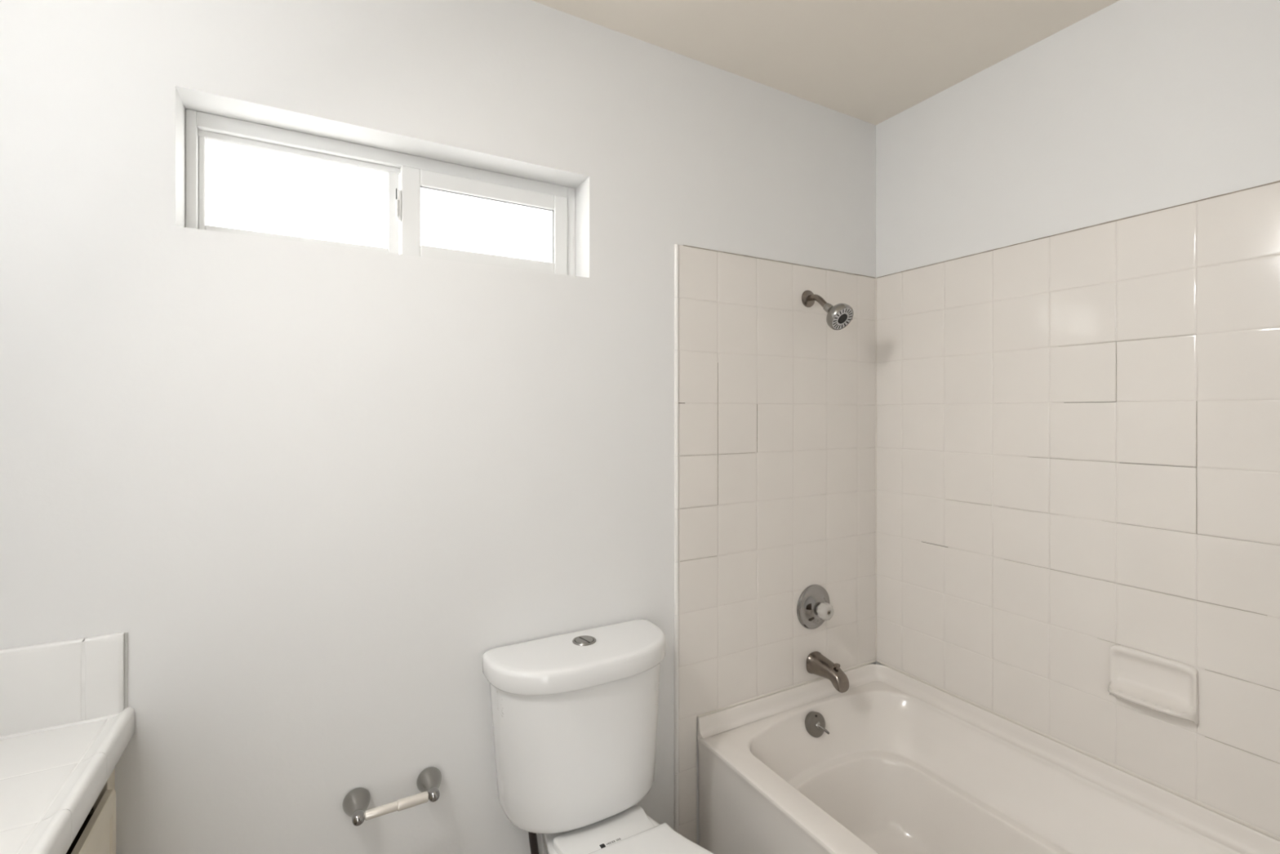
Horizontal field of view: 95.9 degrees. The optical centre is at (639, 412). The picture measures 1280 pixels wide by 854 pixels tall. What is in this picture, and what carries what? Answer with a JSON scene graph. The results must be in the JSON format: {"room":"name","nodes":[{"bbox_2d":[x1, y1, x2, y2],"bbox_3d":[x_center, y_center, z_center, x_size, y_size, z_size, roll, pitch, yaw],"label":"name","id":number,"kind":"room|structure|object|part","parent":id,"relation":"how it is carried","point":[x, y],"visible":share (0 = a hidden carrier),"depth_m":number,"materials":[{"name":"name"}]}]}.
{"room":"bathroom","nodes":[
{"label":"bathroom","id":0,"kind":"room"},
{"bbox_2d":[0,0,875,853],"bbox_3d":[-0.285,0.163,1.551,2.840,2.630,0.140,0,0,-29],"label":"wall","id":1,"kind":"structure","parent":0,"point":[310,487],"depth_m":1.27,"materials":[{"name":"paint"}]},
{"bbox_2d":[0,631,128,739],"bbox_3d":[-1.162,0.490,0.969,0.460,0.154,0.018,0,0,-29],"label":"backsplash","id":2,"kind":"structure","parent":1,"relation":"attached to","point":[54,685],"depth_m":1.03,"materials":[{"name":"white tile"}]},
{"bbox_2d":[185,109,575,275],"bbox_3d":[-0.574,-0.498,1.436,0.880,0.272,0.059,0,0,-29],"label":"window","id":3,"kind":"structure","parent":1,"relation":"in","point":[415,173],"depth_m":1.41,"materials":[{"name":"white plastic"}]},
{"bbox_3d":[-0.774,-0.491,1.339,0.400,0.219,0.022,0,0,-29],"label":"fixed sash","id":4,"kind":"part","parent":3,"relation":"part of","materials":[{"name":"white glass"}]},
{"bbox_3d":[-0.398,-0.491,1.522,0.433,0.222,0.024,0,0,-29],"label":"sliding sash","id":5,"kind":"part","parent":3,"relation":"part of","materials":[{"name":"white plastic"}]},
{"bbox_2d":[342,766,441,826],"bbox_3d":[-0.541,0.856,1.279,0.207,0.055,0.083,0,0,-29],"label":"toilet paper holder","id":6,"kind":"object","parent":1,"relation":"attached to","point":[356,802],"visible":1,"depth_m":1.26,"materials":[{"name":"silver metal"}]},
{"bbox_3d":[-0.614,0.856,1.253,0.055,0.055,0.058,0,0,-29],"label":"post","id":7,"kind":"part","parent":6,"relation":"part of","materials":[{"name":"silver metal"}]},
{"bbox_3d":[-0.481,0.856,1.327,0.055,0.055,0.058,0,0,-29],"label":"post","id":8,"kind":"part","parent":6,"relation":"part of","materials":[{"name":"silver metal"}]},
{"bbox_2d":[674,244,876,843],"bbox_3d":[0.485,0.442,1.898,0.877,1.871,0.009,0,0,-29],"label":"tile panel","id":9,"kind":"object","parent":1,"relation":"attached to","point":[775,406],"visible":0.97,"depth_m":1.84,"materials":[{"name":"white tile"}]},
{"bbox_2d":[796,584,833,628],"bbox_3d":[0.602,0.656,1.921,0.149,0.149,0.073,0,0,-29],"label":"shower valve","id":10,"kind":"object","parent":9,"relation":"attached to","point":[814,607],"visible":1,"depth_m":1.92,"materials":[{"name":"silver metal"}]},
{"bbox_3d":[0.611,0.656,1.903,0.057,0.055,0.033,0,0,-29],"label":"knob","id":11,"kind":"part","parent":10,"relation":"part of","materials":[{"name":"plastic"}]},
{"bbox_2d":[806,651,848,693],"bbox_3d":[0.619,0.851,1.896,0.071,0.084,0.132,0,0,-29],"label":"tub spout","id":12,"kind":"object","parent":9,"relation":"attached to","point":[817,664],"visible":1,"depth_m":1.88,"materials":[{"name":"silver metal"}]},
{"bbox_3d":[0.636,0.822,1.865,0.021,0.020,0.021,0,0,-29],"label":"diverter knob","id":13,"kind":"part","parent":12,"relation":"part of","materials":[{"name":"silver metal"}]},
{"bbox_2d":[801,289,853,329],"bbox_3d":[0.608,-0.336,1.867,0.092,0.149,0.172,0,0,-29],"label":"showerhead","id":14,"kind":"object","parent":9,"relation":"attached to","point":[839,316],"visible":1,"depth_m":1.82,"materials":[{"name":"silver metal"}]},
{"bbox_3d":[0.586,-0.363,1.901,0.020,0.058,0.088,0,0,-29],"label":"arm","id":15,"kind":"part","parent":14,"relation":"part of","materials":[{"name":"silver metal"}]},
{"bbox_2d":[530,0,1119,124],"bbox_3d":[0.349,-1.102,0.422,2.560,0.100,2.450,0,0,-29],"label":"ceiling","id":16,"kind":"structure","parent":0,"point":[871,61],"depth_m":1.62,"materials":[{"name":"paint"}]},
{"bbox_2d":[875,0,1279,665],"bbox_3d":[1.560,0.163,1.022,0.140,2.630,2.590,0,0,-29],"label":"wall","id":17,"kind":"structure","parent":0,"point":[1131,108],"depth_m":1.54,"materials":[{"name":"paint"}]},
{"bbox_2d":[875,180,1279,840],"bbox_3d":[1.234,0.208,1.450,0.009,1.404,1.524,0,0,-29],"label":"tile panel","id":18,"kind":"object","parent":17,"relation":"attached to","point":[1078,430],"visible":1,"depth_m":1.51,"materials":[{"name":"beige tile"}]},
{"bbox_2d":[1107,644,1198,724],"bbox_3d":[1.229,0.657,1.397,0.058,0.132,0.166,0,0,-29],"label":"soap dish","id":19,"kind":"object","parent":18,"relation":"attached to","point":[1164,685],"visible":1,"depth_m":1.40,"materials":[{"name":"ceramic"}]},
{"bbox_3d":[0.349,1.428,0.422,2.560,0.100,2.450,0,0,-29],"label":"floor","id":20,"kind":"structure","parent":0,"visible":0},
{"bbox_2d":[66,767,115,853],"bbox_3d":[-0.841,0.995,0.424,0.485,0.764,1.279,0,0,-29],"label":"vanity cabinet","id":21,"kind":"object","parent":20,"relation":"on","point":[96,834],"visible":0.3,"depth_m":0.98,"materials":[{"name":"beige paint"}]},
{"bbox_2d":[0,706,134,853],"bbox_3d":[-0.843,0.583,0.412,0.469,0.056,1.299,0,0,-29],"label":"countertop","id":22,"kind":"structure","parent":21,"relation":"on","point":[51,780],"depth_m":0.89,"materials":[{"name":"white tile"}]},
{"bbox_3d":[-0.798,0.744,0.771,0.016,0.139,0.602,0,0,-29],"label":"drawer","id":23,"kind":"part","parent":21,"relation":"part of","materials":[{"name":"beige paint"}]},
{"bbox_3d":[-0.677,0.945,0.517,0.020,0.666,1.279,0,0,-29],"label":"frame","id":24,"kind":"part","parent":21,"relation":"part of","materials":[{"name":"beige paint"}]},
{"bbox_2d":[481,618,714,853],"bbox_3d":[-0.007,0.977,1.209,0.471,0.800,0.718,0,0,-29],"label":"toilet","id":25,"kind":"object","parent":20,"relation":"on","point":[575,714],"visible":1,"depth_m":1.34,"materials":[{"name":"white ceramic"}]},
{"bbox_2d":[528,831,538,853],"bbox_3d":[-0.274,1.117,1.419,0.044,0.310,0.100,0,0,-29],"label":"supply hose","id":26,"kind":"object","parent":25,"relation":"attached to","point":[532,836],"visible":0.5,"depth_m":1.39,"materials":[{"name":"black metal"}]},
{"bbox_3d":[-0.132,0.608,1.432,0.471,0.053,0.206,0,0,-29],"label":"tank lid","id":27,"kind":"part","parent":25,"relation":"part of","materials":[{"name":"white ceramic"}]},
{"bbox_3d":[-0.133,0.794,1.433,0.441,0.336,0.191,0,0,-29],"label":"tank","id":28,"kind":"part","parent":25,"relation":"part of","materials":[{"name":"white ceramic"}]},
{"bbox_3d":[0.000,1.183,1.197,0.356,0.389,0.637,0,0,-29],"label":"bowl","id":29,"kind":"part","parent":25,"relation":"part of","materials":[{"name":"white ceramic"}]},
{"bbox_3d":[0.057,0.969,1.096,0.375,0.016,0.459,0,0,-29],"label":"seat lid","id":30,"kind":"part","parent":25,"relation":"part of","materials":[{"name":"white plastic"}]},
{"bbox_2d":[697,663,1279,853],"bbox_3d":[0.888,1.143,1.256,0.798,0.467,1.520,0,0,-29],"label":"bathtub","id":31,"kind":"object","parent":20,"relation":"on","point":[894,762],"visible":0.99,"depth_m":1.68,"materials":[{"name":"ceramic"}]},
{"bbox_3d":[0.564,1.005,1.860,0.074,0.075,0.036,0,0,-29],"label":"overflow plate","id":32,"kind":"part","parent":31,"relation":"part of","materials":[{"name":"silver metal"}]},
{"bbox_3d":[0.583,1.008,1.846,0.045,0.032,0.017,0,0,17],"label":"trip lever","id":33,"kind":"part","parent":31,"relation":"part of","materials":[{"name":"silver metal"}]}
]}

